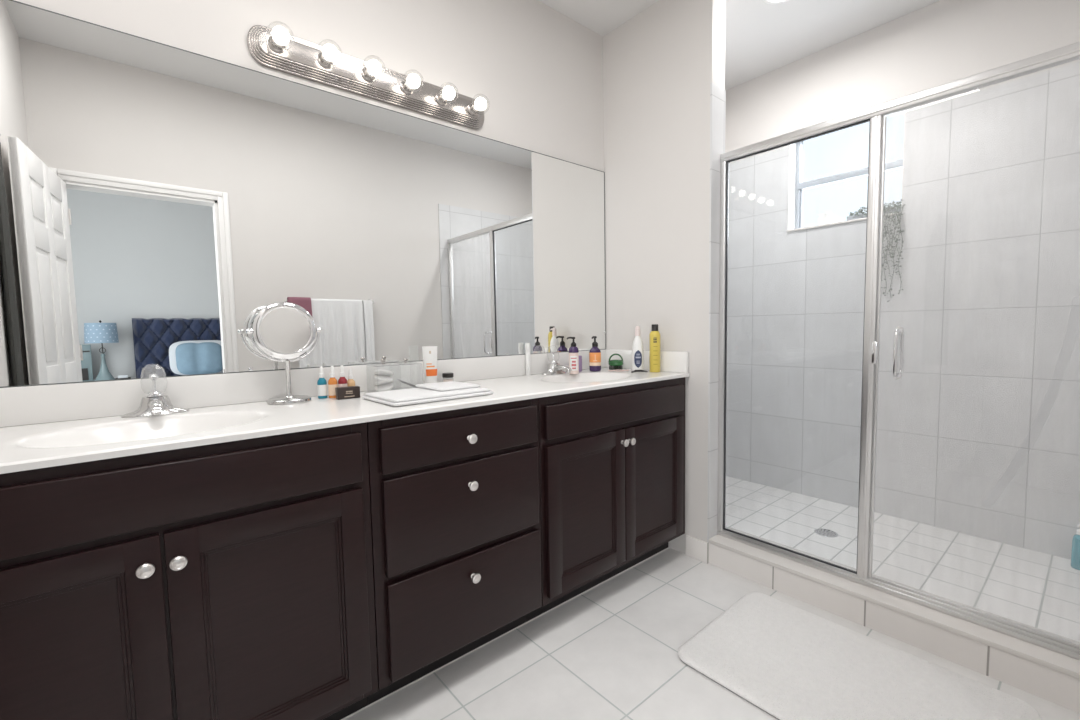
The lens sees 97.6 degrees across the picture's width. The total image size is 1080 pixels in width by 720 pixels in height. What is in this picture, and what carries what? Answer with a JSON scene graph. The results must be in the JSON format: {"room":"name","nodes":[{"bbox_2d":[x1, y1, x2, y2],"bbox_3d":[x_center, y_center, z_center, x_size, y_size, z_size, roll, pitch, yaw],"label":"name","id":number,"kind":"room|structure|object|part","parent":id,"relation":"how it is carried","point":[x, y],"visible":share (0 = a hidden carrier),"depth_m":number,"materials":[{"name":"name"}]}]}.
{"room":"bathroom","nodes":[
{"label":"bathroom","id":0,"kind":"room"},
{"bbox_2d":[15,0,603,385],"bbox_3d":[-0.169,-0.334,2.373,3.969,2.900,0.120,-4,5,-40],"label":"wall","id":1,"kind":"structure","parent":0,"point":[538,70],"depth_m":2.05,"materials":[{"name":"paint"}]},
{"bbox_2d":[0,0,605,387],"bbox_3d":[-0.579,-0.496,1.934,2.493,1.013,0.010,-4,5,-40],"label":"wall mirror","id":2,"kind":"object","parent":1,"relation":"attached to","point":[156,197],"visible":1,"depth_m":1.58,"materials":[{"name":"clear glass"}]},
{"bbox_2d":[0,349,605,427],"bbox_3d":[-0.565,0.061,1.969,2.494,0.104,0.018,-4,5,-40],"label":"backsplash","id":3,"kind":"structure","parent":1,"relation":"attached to","point":[23,405],"depth_m":1.54,"materials":[{"name":"stone"}]},
{"bbox_2d":[247,21,489,128],"bbox_3d":[-0.574,-1.086,1.821,0.935,0.130,0.142,-4,5,-40],"label":"vanity light bar","id":4,"kind":"object","parent":1,"relation":"attached to","point":[274,48],"visible":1,"depth_m":1.77,"materials":[{"name":"silver metal"}]},
{"bbox_2d":[268,36,285,53],"bbox_3d":[-0.882,-1.065,1.587,0.054,0.054,0.027,-4,5,-40],"label":"socket","id":5,"kind":"object","parent":4,"relation":"attached to","point":[281,49],"depth_m":1.59,"materials":[{"name":"silver metal"}]},
{"bbox_2d":[317,52,332,68],"bbox_3d":[-0.763,-1.074,1.686,0.054,0.054,0.027,-4,5,-40],"label":"socket","id":6,"kind":"object","parent":4,"relation":"attached to","point":[322,63],"depth_m":1.68,"materials":[{"name":"silver metal"}]},
{"bbox_2d":[361,67,374,82],"bbox_3d":[-0.645,-1.083,1.785,0.054,0.054,0.027,-4,5,-40],"label":"socket","id":7,"kind":"object","parent":4,"relation":"attached to","point":[366,77],"depth_m":1.78,"materials":[{"name":"silver metal"}]},
{"bbox_2d":[400,80,412,94],"bbox_3d":[-0.526,-1.091,1.884,0.054,0.054,0.027,-4,5,-40],"label":"socket","id":8,"kind":"object","parent":4,"relation":"attached to","point":[405,89],"depth_m":1.88,"materials":[{"name":"silver metal"}]},
{"bbox_2d":[436,92,447,105],"bbox_3d":[-0.407,-1.100,1.983,0.054,0.054,0.027,-4,5,-40],"label":"socket","id":9,"kind":"object","parent":4,"relation":"attached to","point":[440,100],"depth_m":1.98,"materials":[{"name":"silver metal"}]},
{"bbox_2d":[468,103,478,115],"bbox_3d":[-0.289,-1.109,2.082,0.054,0.054,0.027,-4,5,-40],"label":"socket","id":10,"kind":"object","parent":4,"relation":"attached to","point":[472,111],"depth_m":2.08,"materials":[{"name":"silver metal"}]},
{"bbox_2d":[603,0,710,553],"bbox_3d":[0.635,-0.410,2.534,0.115,2.800,0.661,-4,5,-40],"label":"wall","id":11,"kind":"structure","parent":0,"point":[657,63],"depth_m":2.40,"materials":[{"name":"paint"}]},
{"bbox_2d":[686,535,708,563],"bbox_3d":[0.788,0.950,2.374,0.011,0.105,0.124,-4,5,-40],"label":"baseboard","id":12,"kind":"structure","parent":11,"relation":"attached to","point":[698,549],"depth_m":2.36,"materials":[{"name":"tile"}]},
{"bbox_2d":[344,547,1079,719],"bbox_3d":[0.077,1.155,1.197,2.670,0.120,2.118,-4,5,-40],"label":"floor","id":13,"kind":"structure","parent":0,"point":[610,651],"depth_m":1.64,"materials":[{"name":"tile"}]},
{"bbox_2d":[0,422,377,719],"bbox_3d":[-0.984,0.649,1.275,0.894,0.917,0.589,-4,5,-40],"label":"vanity cabinet","id":14,"kind":"object","parent":13,"relation":"on","point":[232,580],"visible":1,"depth_m":1.08,"materials":[{"name":"brown wood"}]},
{"bbox_3d":[-0.995,0.694,0.934,0.412,0.595,0.020,-4,5,-40],"label":"cabinet door","id":15,"kind":"part","parent":14,"relation":"part of","materials":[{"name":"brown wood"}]},
{"bbox_3d":[-0.847,0.450,1.014,0.032,0.032,0.030,-4,5,-40],"label":"knob","id":16,"kind":"part","parent":14,"relation":"part of","materials":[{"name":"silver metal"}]},
{"bbox_3d":[-0.804,0.448,1.050,0.032,0.032,0.030,-4,5,-40],"label":"knob","id":17,"kind":"part","parent":14,"relation":"part of","materials":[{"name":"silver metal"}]},
{"bbox_3d":[-0.831,0.296,1.050,0.859,0.137,0.020,-4,5,-40],"label":"false drawer","id":18,"kind":"part","parent":14,"relation":"part of","materials":[{"name":"brown wood"}]},
{"bbox_3d":[-0.664,0.669,1.210,0.438,0.595,0.020,-4,5,-40],"label":"cabinet door","id":19,"kind":"part","parent":14,"relation":"part of","materials":[{"name":"brown wood"}]},
{"bbox_2d":[367,398,541,704],"bbox_3d":[-0.397,0.605,1.765,0.634,0.917,0.589,-4,5,-40],"label":"vanity cabinet","id":20,"kind":"object","parent":13,"relation":"on","point":[455,507],"visible":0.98,"depth_m":1.52,"materials":[{"name":"brown wood"}]},
{"bbox_3d":[-0.237,0.248,1.546,0.579,0.133,0.020,-4,5,-40],"label":"drawer","id":21,"kind":"part","parent":20,"relation":"part of","materials":[{"name":"brown wood"}]},
{"bbox_3d":[-0.233,0.478,1.563,0.577,0.289,0.020,-4,5,-40],"label":"drawer","id":22,"kind":"part","parent":20,"relation":"part of","materials":[{"name":"brown wood"}]},
{"bbox_3d":[-0.225,0.795,1.586,0.581,0.297,0.020,-4,5,-40],"label":"drawer","id":23,"kind":"part","parent":20,"relation":"part of","materials":[{"name":"brown wood"}]},
{"bbox_3d":[-0.221,0.254,1.528,0.032,0.032,0.030,-4,5,-40],"label":"knob","id":24,"kind":"part","parent":20,"relation":"part of","materials":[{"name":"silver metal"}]},
{"bbox_3d":[-0.219,0.409,1.538,0.032,0.032,0.030,-4,5,-40],"label":"knob","id":25,"kind":"part","parent":20,"relation":"part of","materials":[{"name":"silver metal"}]},
{"bbox_3d":[-0.214,0.718,1.559,0.032,0.032,0.030,-4,5,-40],"label":"knob","id":26,"kind":"part","parent":20,"relation":"part of","materials":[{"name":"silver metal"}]},
{"bbox_2d":[527,377,684,620],"bbox_3d":[0.213,0.559,2.275,0.954,0.917,0.589,-4,5,-40],"label":"vanity cabinet","id":27,"kind":"object","parent":13,"relation":"on","point":[612,460],"visible":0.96,"depth_m":2.00,"materials":[{"name":"brown wood"}]},
{"bbox_2d":[0,349,689,473],"bbox_3d":[-0.390,0.136,1.767,2.494,0.233,0.558,-4,5,-40],"label":"countertop","id":28,"kind":"structure","parent":27,"relation":"on","point":[42,426],"depth_m":1.42,"materials":[{"name":"stone"}]},
{"bbox_2d":[121,365,188,417],"bbox_3d":[-1.147,0.091,1.383,0.143,0.145,0.159,-2,4,-9],"label":"bathroom faucet","id":29,"kind":"object","parent":28,"relation":"on","point":[154,403],"visible":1,"depth_m":1.39,"materials":[{"name":"silver metal"}]},
{"bbox_3d":[-1.108,0.134,1.364,0.042,0.036,0.110,-4,5,-40],"label":"spout","id":30,"kind":"part","parent":29,"relation":"part of","materials":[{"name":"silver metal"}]},
{"bbox_2d":[246,302,321,404],"bbox_3d":[-0.858,-0.027,1.601,0.198,0.339,0.136,-1,4,-6],"label":"makeup mirror","id":31,"kind":"object","parent":28,"relation":"on","point":[281,330],"visible":1,"depth_m":1.59,"materials":[{"name":"silver metal"}]},
{"bbox_2d":[317,367,326,398],"bbox_3d":[-0.778,0.080,1.685,0.031,0.113,0.031,-4,5,-40],"label":"dropper bottle","id":32,"kind":"object","parent":28,"relation":"on","point":[321,383],"visible":1,"depth_m":1.68,"materials":[{"name":"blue plastic"}]},
{"bbox_2d":[328,366,337,397],"bbox_3d":[-0.741,0.077,1.690,0.031,0.115,0.031,-4,5,-40],"label":"dropper bottle","id":33,"kind":"object","parent":28,"relation":"on","point":[332,382],"visible":0.87,"depth_m":1.68,"materials":[{"name":"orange plastic"}]},
{"bbox_2d":[338,365,347,386],"bbox_3d":[-0.713,0.076,1.705,0.031,0.115,0.031,-4,5,-40],"label":"dropper bottle","id":34,"kind":"object","parent":28,"relation":"on","point":[342,381],"visible":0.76,"depth_m":1.70,"materials":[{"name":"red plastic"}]},
{"bbox_2d":[335,386,359,399],"bbox_3d":[-0.679,0.115,1.670,0.076,0.040,0.033,-4,5,-36],"label":"box","id":35,"kind":"object","parent":28,"relation":"on","point":[349,392],"visible":1,"depth_m":1.66,"materials":[{"name":"black cardboard"}]},
{"bbox_2d":[347,368,354,385],"bbox_3d":[-0.694,0.081,1.732,0.031,0.101,0.031,-4,5,-40],"label":"dropper bottle","id":36,"kind":"object","parent":28,"relation":"on","point":[350,382],"visible":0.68,"depth_m":1.72,"materials":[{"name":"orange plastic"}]},
{"bbox_2d":[367,358,418,392],"bbox_3d":[-0.563,0.058,1.834,0.180,0.127,0.112,-4,5,-40],"label":"acrylic organizer","id":37,"kind":"object","parent":28,"relation":"on","point":[382,364],"visible":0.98,"depth_m":1.83,"materials":[{"name":"clear plastic"}]},
{"bbox_3d":[-0.599,0.019,1.802,0.086,0.004,0.112,-4,5,-40],"label":"lid","id":38,"kind":"part","parent":37,"relation":"part of","materials":[{"name":"clear plastic"}]},
{"bbox_2d":[375,383,392,391],"bbox_3d":[-0.597,0.102,1.808,0.068,0.032,0.066,-4,5,-40],"label":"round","id":39,"kind":"object","parent":37,"relation":"in","point":[388,386],"visible":0.75,"depth_m":1.79,"materials":[{"name":"white fabric"}]},
{"bbox_2d":[375,379,392,385],"bbox_3d":[-0.597,0.085,1.807,0.068,0.028,0.066,-4,5,-40],"label":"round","id":40,"kind":"object","parent":39,"relation":"on","point":[390,380],"visible":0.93,"depth_m":1.79,"materials":[{"name":"white fabric"}]},
{"bbox_2d":[374,375,392,381],"bbox_3d":[-0.598,0.068,1.806,0.068,0.028,0.066,-4,5,-40],"label":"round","id":41,"kind":"object","parent":40,"relation":"on","point":[377,377],"visible":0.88,"depth_m":1.79,"materials":[{"name":"white fabric"}]},
{"bbox_2d":[374,370,392,375],"bbox_3d":[-0.598,0.050,1.805,0.068,0.032,0.066,-4,5,-40],"label":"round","id":42,"kind":"object","parent":41,"relation":"on","point":[377,372],"visible":0.88,"depth_m":1.79,"materials":[{"name":"white fabric"}]},
{"bbox_2d":[397,379,416,387],"bbox_3d":[-0.522,0.093,1.859,0.077,0.042,0.008,-2,4,-14],"label":"tweezers","id":43,"kind":"object","parent":37,"relation":"in","point":[412,385],"visible":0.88,"depth_m":1.86,"materials":[{"name":"silver metal"}]},
{"bbox_3d":[-0.529,0.013,1.860,0.086,0.004,0.112,-4,5,-40],"label":"lid","id":44,"kind":"part","parent":37,"relation":"part of","materials":[{"name":"clear plastic"}]},
{"bbox_2d":[362,381,492,406],"bbox_3d":[-0.396,0.114,1.677,0.380,0.033,0.270,-4,5,-41],"label":"folded towel","id":45,"kind":"object","parent":28,"relation":"on","point":[439,391],"visible":1,"depth_m":1.62,"materials":[{"name":"white fabric"}]},
{"bbox_2d":[422,346,437,382],"bbox_3d":[-0.455,0.027,1.963,0.047,0.168,0.048,2,5,34],"label":"tube","id":46,"kind":"object","parent":28,"relation":"on","point":[429,352],"visible":0.95,"depth_m":1.95,"materials":[{"name":"white plastic"}]},
{"bbox_2d":[442,373,453,381],"bbox_3d":[-0.396,0.081,2.034,0.048,0.049,0.048,-4,5,-40],"label":"jar","id":47,"kind":"object","parent":28,"relation":"on","point":[444,375],"visible":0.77,"depth_m":2.02,"materials":[{"name":"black plastic"}]},
{"bbox_2d":[525,343,530,375],"bbox_3d":[-0.060,-0.004,2.358,0.026,0.163,0.026,-4,5,-40],"label":"tube","id":48,"kind":"object","parent":28,"relation":"on","point":[527,345],"visible":1,"depth_m":2.35,"materials":[{"name":"plastic"}]},
{"bbox_2d":[541,345,571,374],"bbox_3d":[0.076,-0.001,2.397,0.143,0.145,0.159,-2,4,-9],"label":"bathroom faucet","id":49,"kind":"object","parent":28,"relation":"on","point":[554,367],"visible":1,"depth_m":2.40,"materials":[{"name":"silver metal"}]},
{"bbox_3d":[0.114,0.043,2.378,0.042,0.036,0.110,-4,5,-40],"label":"spout","id":50,"kind":"part","parent":49,"relation":"part of","materials":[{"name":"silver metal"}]},
{"bbox_2d":[567,337,578,373],"bbox_3d":[0.171,-0.024,2.401,0.053,0.189,0.053,2,5,35],"label":"lotion bottle","id":51,"kind":"object","parent":28,"relation":"on","point":[573,350],"visible":0.99,"depth_m":2.38,"materials":[{"name":"plastic"}]},
{"bbox_2d":[571,358,576,368],"bbox_3d":[0.170,0.017,2.381,0.030,0.057,0.005,-1,4,4],"label":"print","id":52,"kind":"object","parent":51,"relation":"attached to","point":[573,360],"depth_m":2.38},
{"bbox_2d":[579,355,581,371],"bbox_3d":[0.204,0.018,2.529,0.042,0.084,0.042,-4,5,-40],"label":"bottle","id":53,"kind":"object","parent":28,"relation":"on","point":[580,356],"visible":0.39,"depth_m":2.51,"materials":[{"name":"purple plastic"}]},
{"bbox_2d":[589,336,600,371],"bbox_3d":[0.294,-0.034,2.522,0.062,0.188,0.063,-2,4,-11],"label":"hand soap bottle","id":54,"kind":"object","parent":28,"relation":"on","point":[594,353],"visible":1,"depth_m":2.50,"materials":[{"name":"purple plastic"}]},
{"bbox_2d":[608,353,622,369],"bbox_3d":[0.418,0.008,2.603,0.082,0.087,0.082,-1,4,2],"label":"basket","id":55,"kind":"object","parent":28,"relation":"on","point":[613,364],"visible":0.99,"depth_m":2.58,"materials":[{"name":"green plastic"}]},
{"bbox_3d":[0.418,-0.012,2.602,0.082,0.048,0.008,-1,4,2],"label":"handle","id":56,"kind":"part","parent":55,"relation":"part of","materials":[{"name":"green plastic"}]},
{"bbox_2d":[632,326,642,370],"bbox_3d":[0.506,-0.058,2.445,0.058,0.237,0.057,-4,5,-40],"label":"spray bottle","id":57,"kind":"object","parent":28,"relation":"on","point":[637,347],"visible":0.92,"depth_m":2.42,"materials":[{"name":"white plastic"}]},
{"bbox_2d":[631,370,647,372],"bbox_3d":[0.502,0.057,2.384,0.086,0.014,0.035,-1,4,-5],"label":"hair clip","id":58,"kind":"object","parent":28,"relation":"on","point":[634,370],"visible":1,"depth_m":2.37,"materials":[{"name":"black plastic"}]},
{"bbox_2d":[649,324,659,371],"bbox_3d":[0.588,-0.061,2.418,0.054,0.244,0.054,-4,5,-40],"label":"spray can","id":59,"kind":"object","parent":28,"relation":"on","point":[654,338],"visible":1,"depth_m":2.40,"materials":[{"name":"yellow metal"}]},
{"bbox_2d":[341,548,667,719],"bbox_3d":[-0.274,1.065,1.702,2.488,0.004,0.003,-4,5,-40],"label":"trim","id":60,"kind":"structure","parent":27,"relation":"attached to","point":[666,548],"depth_m":1.75,"materials":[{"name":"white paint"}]},
{"bbox_3d":[0.197,0.606,1.930,0.444,0.588,0.020,-4,5,-40],"label":"cabinet door","id":61,"kind":"part","parent":27,"relation":"part of","materials":[{"name":"brown wood"}]},
{"bbox_3d":[0.361,0.209,2.047,0.890,0.127,0.020,-4,5,-40],"label":"false drawer","id":62,"kind":"part","parent":27,"relation":"part of","materials":[{"name":"brown wood"}]},
{"bbox_3d":[0.364,0.355,2.025,0.032,0.032,0.030,-4,5,-40],"label":"knob","id":63,"kind":"part","parent":27,"relation":"part of","materials":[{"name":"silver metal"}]},
{"bbox_3d":[0.399,0.353,2.054,0.032,0.032,0.030,-4,5,-40],"label":"knob","id":64,"kind":"part","parent":27,"relation":"part of","materials":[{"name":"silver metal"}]},
{"bbox_3d":[0.539,0.580,2.216,0.440,0.588,0.020,-4,5,-40],"label":"cabinet door","id":65,"kind":"part","parent":27,"relation":"part of","materials":[{"name":"brown wood"}]},
{"bbox_2d":[678,592,1040,719],"bbox_3d":[0.984,1.045,1.544,0.612,0.022,0.874,-4,5,-40],"label":"bath mat","id":66,"kind":"object","parent":13,"relation":"on","point":[790,662],"visible":1,"depth_m":1.56,"materials":[{"name":"white fabric"}]},
{"bbox_2d":[710,0,725,89],"bbox_3d":[0.830,-1.538,2.199,0.115,0.510,0.008,-4,5,-40],"label":"wall","id":67,"kind":"structure","parent":0,"point":[718,7],"depth_m":2.20,"materials":[{"name":"paint"}]},
{"bbox_2d":[707,82,724,562],"bbox_3d":[0.854,-0.141,2.295,0.115,2.290,0.008,-4,5,-40],"label":"end tile","id":68,"kind":"structure","parent":67,"relation":"attached to","point":[717,94],"depth_m":2.27,"materials":[{"name":"white tile"}]},
{"bbox_2d":[724,90,725,152],"bbox_3d":[0.728,-0.156,2.541,0.008,2.290,0.549,-4,5,-40],"label":"tiled wall","id":69,"kind":"structure","parent":0,"point":[725,90],"depth_m":2.26,"materials":[{"name":"white tile"}]},
{"bbox_2d":[708,527,1079,678],"bbox_3d":[1.328,0.911,1.888,0.211,0.020,1.311,-4,5,-40],"label":"shower curb","id":70,"kind":"structure","parent":69,"relation":"attached to","point":[1059,662],"depth_m":1.74,"materials":[{"name":"stone"}]},
{"bbox_2d":[717,42,1079,659],"bbox_3d":[1.308,-0.027,1.821,0.094,1.860,1.311,-4,5,-40],"label":"shower door frame","id":71,"kind":"structure","parent":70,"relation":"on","point":[877,114],"depth_m":1.83,"materials":[{"name":"metal"}]},
{"bbox_3d":[1.288,-0.021,1.844,0.035,1.795,0.037,-4,5,-40],"label":"post","id":72,"kind":"part","parent":71,"relation":"part of","materials":[{"name":"metal"}]},
{"bbox_3d":[1.347,-0.026,1.774,0.094,0.196,0.026,-4,5,-40],"label":"handle","id":73,"kind":"part","parent":71,"relation":"part of","materials":[{"name":"silver metal"}]},
{"bbox_3d":[1.292,-0.934,1.758,0.042,0.040,1.311,-4,5,-40],"label":"header rail","id":74,"kind":"part","parent":71,"relation":"part of","materials":[{"name":"metal"}]},
{"bbox_3d":[1.506,-0.007,1.585,0.012,1.785,0.635,-4,5,-40],"label":"door edge trim","id":75,"kind":"part","parent":71,"relation":"part of","materials":[{"name":"metal"}]},
{"bbox_2d":[709,543,1079,712],"bbox_3d":[1.330,0.973,1.892,0.200,0.105,1.311,-4,5,-40],"label":"tile","id":76,"kind":"structure","parent":69,"relation":"attached to","point":[1056,687],"depth_m":1.70,"materials":[{"name":"tile"}]},
{"bbox_2d":[538,0,939,89],"bbox_3d":[0.485,-1.787,1.460,3.969,0.100,2.238,-4,5,-40],"label":"ceiling","id":77,"kind":"structure","parent":0,"point":[761,38],"depth_m":2.55,"materials":[{"name":"paint"}]},
{"bbox_2d":[763,0,788,3],"bbox_3d":[1.190,-1.804,2.311,0.190,0.007,0.190,-4,5,-40],"label":"recessed light","id":78,"kind":"object","parent":77,"relation":"in","point":[765,1],"visible":1,"depth_m":2.38,"materials":[{"name":"white plastic"}]},
{"bbox_2d":[725,0,1079,163],"bbox_3d":[1.962,-0.445,2.700,0.112,2.800,2.108,-4,5,-40],"label":"wall","id":79,"kind":"structure","parent":0,"point":[941,42],"depth_m":2.54,"materials":[{"name":"tile"},{"name":"paint"}]},
{"bbox_2d":[787,110,905,231],"bbox_3d":[1.821,-1.115,2.816,0.162,0.614,0.599,-4,5,-40],"label":"window","id":80,"kind":"structure","parent":79,"relation":"in","point":[796,187],"depth_m":3.01,"materials":[{"name":"plastic"}]},
{"bbox_3d":[1.693,-0.977,3.062,0.010,0.258,0.012,-4,5,-40],"label":"sash rail","id":81,"kind":"part","parent":80,"relation":"part of","materials":[{"name":"plastic"}]},
{"bbox_2d":[819,213,831,224],"bbox_3d":[1.746,-0.861,2.892,0.072,0.074,0.072,-4,5,-40],"label":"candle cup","id":82,"kind":"object","parent":80,"relation":"on","point":[824,218],"visible":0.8,"depth_m":2.86,"materials":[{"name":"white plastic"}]},
{"bbox_3d":[1.808,-0.813,2.821,0.112,0.012,0.599,-4,5,-40],"label":"sill","id":83,"kind":"part","parent":80,"relation":"part of","materials":[{"name":"stone"}]},
{"bbox_2d":[847,199,905,301],"bbox_3d":[1.904,-0.607,2.689,0.141,0.561,0.302,-4,5,-40],"label":"trailing plant","id":84,"kind":"object","parent":80,"relation":"on","point":[888,210],"visible":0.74,"depth_m":2.60,"materials":[{"name":"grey plant"}]},
{"bbox_3d":[1.916,-0.828,2.699,0.064,0.028,0.270,-4,5,-40],"label":"planter","id":85,"kind":"part","parent":84,"relation":"part of","materials":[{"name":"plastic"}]},
{"bbox_3d":[1.912,-0.672,2.626,0.078,0.339,0.041,-4,5,-40],"label":"trailing stem","id":86,"kind":"part","parent":84,"relation":"part of","materials":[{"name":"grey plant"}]},
{"bbox_3d":[1.925,-0.609,2.620,0.072,0.506,0.040,-4,5,-40],"label":"trailing stem","id":87,"kind":"part","parent":84,"relation":"part of","materials":[{"name":"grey plant"}]},
{"bbox_3d":[1.925,-0.660,2.613,0.038,0.396,0.070,2,5,33],"label":"trailing stem","id":88,"kind":"part","parent":84,"relation":"part of","materials":[{"name":"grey plant"}]},
{"bbox_3d":[1.938,-0.701,2.590,0.071,0.317,0.045,-2,4,-18],"label":"trailing stem","id":89,"kind":"part","parent":84,"relation":"part of","materials":[{"name":"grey plant"}]},
{"bbox_3d":[1.946,-0.587,2.596,0.073,0.534,0.045,-4,5,-40],"label":"trailing stem","id":90,"kind":"part","parent":84,"relation":"part of","materials":[{"name":"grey plant"}]},
{"bbox_3d":[1.947,-0.706,2.581,0.039,0.296,0.073,2,5,35],"label":"trailing stem","id":91,"kind":"part","parent":84,"relation":"part of","materials":[{"name":"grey plant"}]},
{"bbox_3d":[1.959,-0.653,2.577,0.072,0.374,0.046,-4,5,-40],"label":"trailing stem","id":92,"kind":"part","parent":84,"relation":"part of","materials":[{"name":"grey plant"}]},
{"bbox_3d":[1.963,-0.605,2.571,0.078,0.489,0.044,-4,5,-40],"label":"trailing stem","id":93,"kind":"part","parent":84,"relation":"part of","materials":[{"name":"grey plant"}]},
{"bbox_2d":[725,476,1079,641],"bbox_3d":[1.582,0.995,2.459,0.929,0.175,1.868,-4,5,-40],"label":"floor","id":94,"kind":"structure","parent":0,"point":[1037,589],"depth_m":2.21,"materials":[{"name":"tile"}]},
{"bbox_2d":[814,528,837,537],"bbox_3d":[1.498,0.905,2.474,0.108,0.004,0.108,-4,5,-40],"label":"shower drain","id":95,"kind":"object","parent":94,"relation":"on","point":[828,533],"visible":1,"depth_m":2.46,"materials":[{"name":"silver metal"}]},
{"bbox_2d":[1071,523,1079,569],"bbox_3d":[2.381,0.817,2.080,0.069,0.203,0.052,-4,5,-40],"label":"shampoo bottle","id":96,"kind":"object","parent":94,"relation":"on","point":[1075,553],"visible":1,"depth_m":2.07,"materials":[{"name":"teal plastic"}]},
{"bbox_2d":[726,62,1079,558],"bbox_3d":[1.921,-0.187,2.679,0.008,2.290,1.868,-4,5,-40],"label":"tiled wall","id":97,"kind":"structure","parent":0,"point":[978,435],"depth_m":2.46,"materials":[{"name":"white tile"}]}
]}

